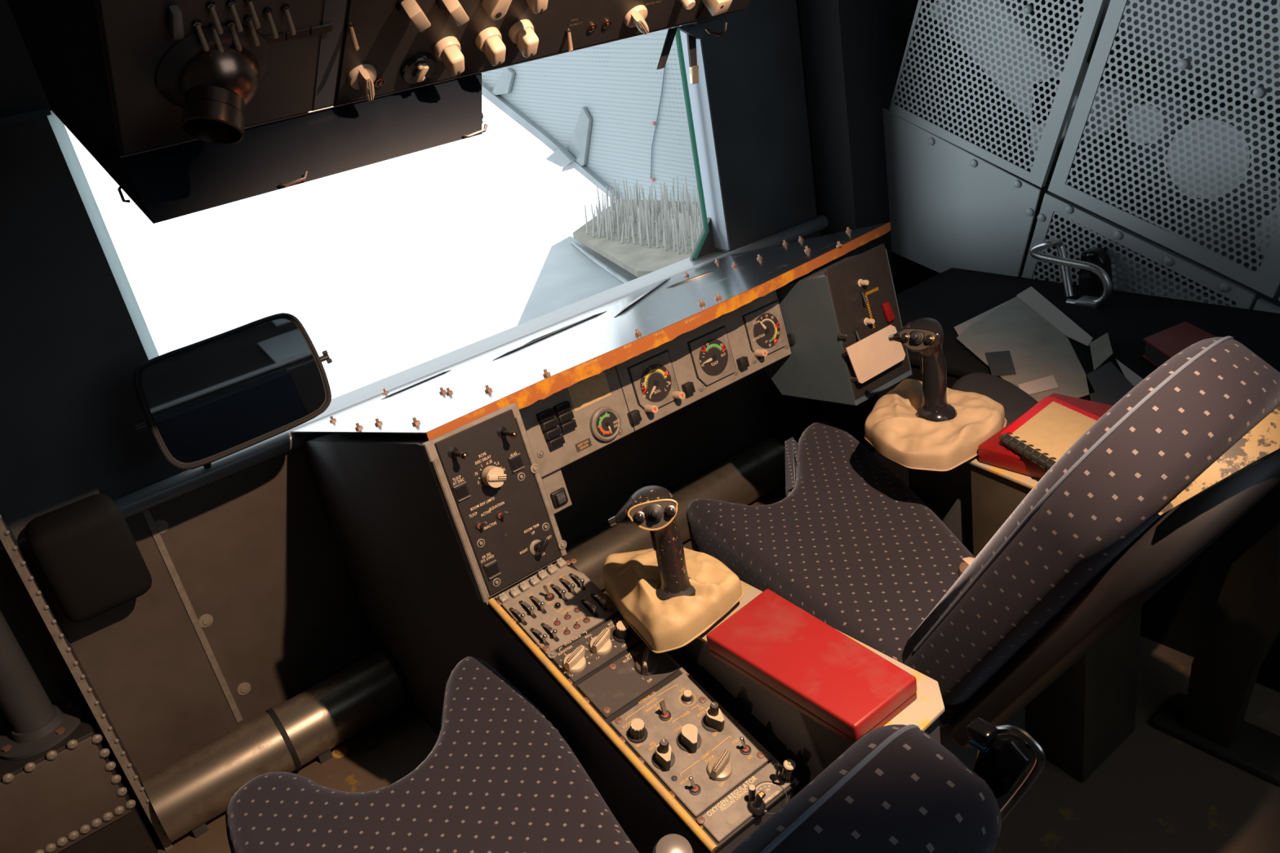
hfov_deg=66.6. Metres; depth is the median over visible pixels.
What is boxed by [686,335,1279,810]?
seat
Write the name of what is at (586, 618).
switch
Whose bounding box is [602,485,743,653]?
stick
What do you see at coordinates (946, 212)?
wall panel
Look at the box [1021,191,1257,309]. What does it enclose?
wall panel
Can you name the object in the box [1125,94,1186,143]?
drum
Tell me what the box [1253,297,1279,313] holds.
wall panel
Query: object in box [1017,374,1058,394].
paper sheet
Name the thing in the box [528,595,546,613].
switch
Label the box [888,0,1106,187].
wall panel
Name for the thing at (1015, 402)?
cushion
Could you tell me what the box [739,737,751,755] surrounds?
toggle switch
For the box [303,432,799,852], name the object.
pedestal
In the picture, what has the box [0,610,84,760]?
pole
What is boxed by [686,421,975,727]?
cushion
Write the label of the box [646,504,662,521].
switch
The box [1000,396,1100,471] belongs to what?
spiral notebook
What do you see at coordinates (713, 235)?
window
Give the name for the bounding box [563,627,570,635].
switch
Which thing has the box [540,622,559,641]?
switch
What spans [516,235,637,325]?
fairing
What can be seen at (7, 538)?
trim
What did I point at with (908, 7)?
wall
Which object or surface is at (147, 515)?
trim
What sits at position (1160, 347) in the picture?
closed book
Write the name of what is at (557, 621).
switch
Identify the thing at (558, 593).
switch
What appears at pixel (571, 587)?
switch
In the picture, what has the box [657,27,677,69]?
strap
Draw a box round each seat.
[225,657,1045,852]
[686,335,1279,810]
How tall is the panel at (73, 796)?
0.378 m
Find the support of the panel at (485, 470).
attached to the pedestal
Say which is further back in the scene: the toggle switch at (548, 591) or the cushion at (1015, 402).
the cushion at (1015, 402)
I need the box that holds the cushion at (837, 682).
[706,589,916,744]
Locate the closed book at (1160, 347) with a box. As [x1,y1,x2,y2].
[1142,321,1216,368]
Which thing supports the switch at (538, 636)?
attached to the pedestal
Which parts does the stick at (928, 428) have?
rim cord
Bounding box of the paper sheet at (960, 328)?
[954,296,1017,347]
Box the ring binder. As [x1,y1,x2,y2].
[977,393,1112,479]
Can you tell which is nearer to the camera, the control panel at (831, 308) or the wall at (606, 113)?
the control panel at (831, 308)
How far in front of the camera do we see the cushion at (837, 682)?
1.37 m
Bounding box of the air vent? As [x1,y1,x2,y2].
[155,23,271,144]
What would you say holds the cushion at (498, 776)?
on the seat at (498, 776)
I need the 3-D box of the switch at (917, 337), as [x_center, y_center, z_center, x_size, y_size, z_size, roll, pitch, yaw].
[0.523,-0.167,1.844,0.028,0.026,0.026,-26,29,-30]
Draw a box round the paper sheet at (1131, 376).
[1115,359,1142,386]
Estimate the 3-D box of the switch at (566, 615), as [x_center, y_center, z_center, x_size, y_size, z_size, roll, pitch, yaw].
[-0.122,0.319,1.640,0.012,0.009,0.012,-26,46,-30]
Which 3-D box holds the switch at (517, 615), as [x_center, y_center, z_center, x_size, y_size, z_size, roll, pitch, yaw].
[-0.205,0.313,1.637,0.009,0.022,0.049,-27,46,-31]
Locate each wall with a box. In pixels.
[0,0,918,813]
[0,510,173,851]
[480,26,697,201]
[900,0,1279,309]
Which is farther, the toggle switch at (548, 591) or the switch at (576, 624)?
the toggle switch at (548, 591)
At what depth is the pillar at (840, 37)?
3.02 m
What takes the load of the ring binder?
on the console at (1078, 721)
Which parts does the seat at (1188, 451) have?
backrest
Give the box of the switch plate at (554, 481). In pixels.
[542,468,572,514]
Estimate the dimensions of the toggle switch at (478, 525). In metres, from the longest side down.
0.026 x 0.020 x 0.017 m
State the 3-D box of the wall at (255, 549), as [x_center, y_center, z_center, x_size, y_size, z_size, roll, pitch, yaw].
[-0.483,-0.585,2.478,3.480,2.320,0.112,-26,29,-30]
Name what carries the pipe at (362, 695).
on the floor
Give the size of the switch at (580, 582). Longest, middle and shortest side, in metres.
0.049 x 0.022 x 0.009 m
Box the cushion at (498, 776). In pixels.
[225,657,639,852]
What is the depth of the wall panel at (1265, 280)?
2.40 m
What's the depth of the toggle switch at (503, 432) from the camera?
1.66 m
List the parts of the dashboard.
triangle knob, instrument strip, triangle knob, triangle knob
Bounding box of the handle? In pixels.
[1029,237,1113,308]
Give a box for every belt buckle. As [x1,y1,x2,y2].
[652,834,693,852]
[958,556,974,576]
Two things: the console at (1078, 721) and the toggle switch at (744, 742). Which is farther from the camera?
the console at (1078, 721)
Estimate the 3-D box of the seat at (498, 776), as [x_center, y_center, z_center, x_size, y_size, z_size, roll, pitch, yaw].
[-0.136,0.662,1.240,0.529,1.021,1.187,-26,29,-30]
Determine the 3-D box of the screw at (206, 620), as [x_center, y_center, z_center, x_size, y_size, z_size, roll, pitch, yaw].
[-1.026,0.460,2.302,0.034,0.034,0.006,-26,29,-30]
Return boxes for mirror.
[133,312,332,470]
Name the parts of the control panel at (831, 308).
dim knob, dim knob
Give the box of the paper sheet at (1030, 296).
[1016,286,1093,346]
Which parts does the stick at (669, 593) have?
rim cord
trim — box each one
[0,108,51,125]
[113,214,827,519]
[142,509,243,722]
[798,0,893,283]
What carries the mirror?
on the trim at (138, 501)
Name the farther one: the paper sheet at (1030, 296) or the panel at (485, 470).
the paper sheet at (1030, 296)
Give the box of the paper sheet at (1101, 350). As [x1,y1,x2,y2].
[1089,332,1112,370]
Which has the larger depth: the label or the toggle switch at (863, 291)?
the label
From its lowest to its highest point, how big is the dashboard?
0.320 m
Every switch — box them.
[447,447,468,459]
[474,520,487,530]
[495,510,508,519]
[497,426,517,438]
[508,607,527,625]
[518,600,536,618]
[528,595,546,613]
[529,627,549,645]
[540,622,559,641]
[542,585,554,600]
[550,584,567,601]
[553,617,560,626]
[559,577,577,595]
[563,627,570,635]
[564,612,570,620]
[568,573,586,591]
[573,605,580,613]
[573,621,580,629]
[580,599,598,617]
[583,615,590,623]
[590,593,607,611]
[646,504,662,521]
[658,700,671,721]
[688,776,701,795]
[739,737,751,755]
[853,326,861,341]
[858,287,867,302]
[910,330,924,344]
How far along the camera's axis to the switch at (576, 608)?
1.65 m
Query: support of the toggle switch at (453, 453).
attached to the panel at (485, 470)
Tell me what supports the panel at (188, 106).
hanging from the ceiling
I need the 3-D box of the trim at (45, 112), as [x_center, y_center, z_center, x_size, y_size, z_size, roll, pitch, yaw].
[-1.501,-0.425,1.637,0.939,0.012,0.035,-26,29,-30]
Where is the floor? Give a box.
[142,482,1279,852]
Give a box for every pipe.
[141,707,301,842]
[272,647,411,766]
[562,435,785,590]
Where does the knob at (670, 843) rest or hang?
on the seat at (498, 776)
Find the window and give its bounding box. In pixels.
[47,25,730,359]
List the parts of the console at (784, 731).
plate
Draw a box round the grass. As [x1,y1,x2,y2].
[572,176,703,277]
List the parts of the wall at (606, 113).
edge rail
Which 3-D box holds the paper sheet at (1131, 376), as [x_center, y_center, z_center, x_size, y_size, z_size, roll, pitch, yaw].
[1.098,-0.098,2.159,0.048,0.001,0.270,-9,25,4]
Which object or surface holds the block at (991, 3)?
attached to the wall at (908, 7)
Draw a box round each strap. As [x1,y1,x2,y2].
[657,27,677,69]
[686,34,698,84]
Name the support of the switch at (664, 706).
attached to the pedestal
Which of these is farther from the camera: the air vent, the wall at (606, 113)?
the wall at (606, 113)
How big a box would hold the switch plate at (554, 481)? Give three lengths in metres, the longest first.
0.087 x 0.054 x 0.004 m
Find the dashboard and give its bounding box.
[289,222,890,514]
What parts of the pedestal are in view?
switch panel, pointer knob, stick force panel, pointer knob, rail, fluted knob, flood light panel, fluted knob, pointer knob, dual knob, teardrop knob, interior light panel, rail, dual knob, pointer knob, oxygen panel, black lever, yellow tip lever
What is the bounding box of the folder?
[1085,361,1133,405]
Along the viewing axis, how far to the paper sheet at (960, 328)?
2.64 m
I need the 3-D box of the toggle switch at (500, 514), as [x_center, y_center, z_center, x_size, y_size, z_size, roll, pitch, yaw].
[-0.234,0.152,1.663,0.017,0.020,0.026,14,-3,-35]
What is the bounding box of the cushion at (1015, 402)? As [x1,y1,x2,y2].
[951,373,1038,423]
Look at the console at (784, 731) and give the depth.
1.46 m
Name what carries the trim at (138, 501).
attached to the wall at (255, 549)
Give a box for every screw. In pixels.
[155,519,168,533]
[198,613,213,627]
[236,682,250,695]
[332,746,348,758]
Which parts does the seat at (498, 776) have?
backrest, loop plate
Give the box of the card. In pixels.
[845,324,905,383]
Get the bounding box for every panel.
[0,697,158,852]
[6,0,751,223]
[422,404,567,602]
[763,244,912,405]
[882,107,1040,276]
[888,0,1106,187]
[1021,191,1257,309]
[1048,0,1279,297]
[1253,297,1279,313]
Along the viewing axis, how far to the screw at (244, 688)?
2.40 m
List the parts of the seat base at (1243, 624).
rail, upright plate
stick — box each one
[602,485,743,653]
[864,317,1008,555]
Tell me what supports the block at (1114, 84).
attached to the wall at (908, 7)
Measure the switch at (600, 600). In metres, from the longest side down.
0.049 x 0.022 x 0.008 m
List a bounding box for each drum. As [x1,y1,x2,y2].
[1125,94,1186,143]
[1166,107,1272,199]
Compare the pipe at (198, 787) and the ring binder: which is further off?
the pipe at (198, 787)
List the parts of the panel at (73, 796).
plate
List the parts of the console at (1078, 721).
plate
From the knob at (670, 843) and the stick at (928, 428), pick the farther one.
the stick at (928, 428)
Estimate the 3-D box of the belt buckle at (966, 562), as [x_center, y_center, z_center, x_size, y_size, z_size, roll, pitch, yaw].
[0.585,0.252,1.722,0.042,0.028,0.044,-26,29,-30]
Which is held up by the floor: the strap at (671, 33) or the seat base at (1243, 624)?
the seat base at (1243, 624)
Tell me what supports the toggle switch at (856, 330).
attached to the control panel at (831, 308)
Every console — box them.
[666,580,944,796]
[822,267,1279,692]
[966,454,1142,782]
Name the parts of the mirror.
pivot knob, support arm, pivot knob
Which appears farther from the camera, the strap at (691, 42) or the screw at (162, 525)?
the screw at (162, 525)
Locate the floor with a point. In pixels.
(1157, 792)
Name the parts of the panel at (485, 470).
selector knob, trim knob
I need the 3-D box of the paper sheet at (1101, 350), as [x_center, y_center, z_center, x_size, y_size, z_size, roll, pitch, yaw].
[1.097,-0.179,2.315,0.046,0.001,0.228,0,27,21]
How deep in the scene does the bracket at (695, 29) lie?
1.62 m
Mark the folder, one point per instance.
(1109, 385)
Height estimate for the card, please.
0.091 m
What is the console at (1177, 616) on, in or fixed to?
on the floor
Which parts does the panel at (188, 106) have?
handle, pointer knob, bar knob, broken knob, block knob, bar knob, block knob, lever knob, block knob, block knob, pointer knob, round knob, square knob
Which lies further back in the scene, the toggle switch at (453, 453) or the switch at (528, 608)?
the switch at (528, 608)
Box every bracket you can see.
[675,13,728,39]
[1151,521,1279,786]
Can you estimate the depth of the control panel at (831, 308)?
2.17 m
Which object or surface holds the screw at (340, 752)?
on the floor
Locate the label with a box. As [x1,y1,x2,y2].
[985,350,1016,376]
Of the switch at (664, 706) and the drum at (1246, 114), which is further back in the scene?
the drum at (1246, 114)
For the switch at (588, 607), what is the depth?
1.65 m
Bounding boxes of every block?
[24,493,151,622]
[928,0,1082,124]
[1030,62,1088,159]
[1086,82,1142,138]
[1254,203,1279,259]
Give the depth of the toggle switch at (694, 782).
1.39 m
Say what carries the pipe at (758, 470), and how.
on the floor

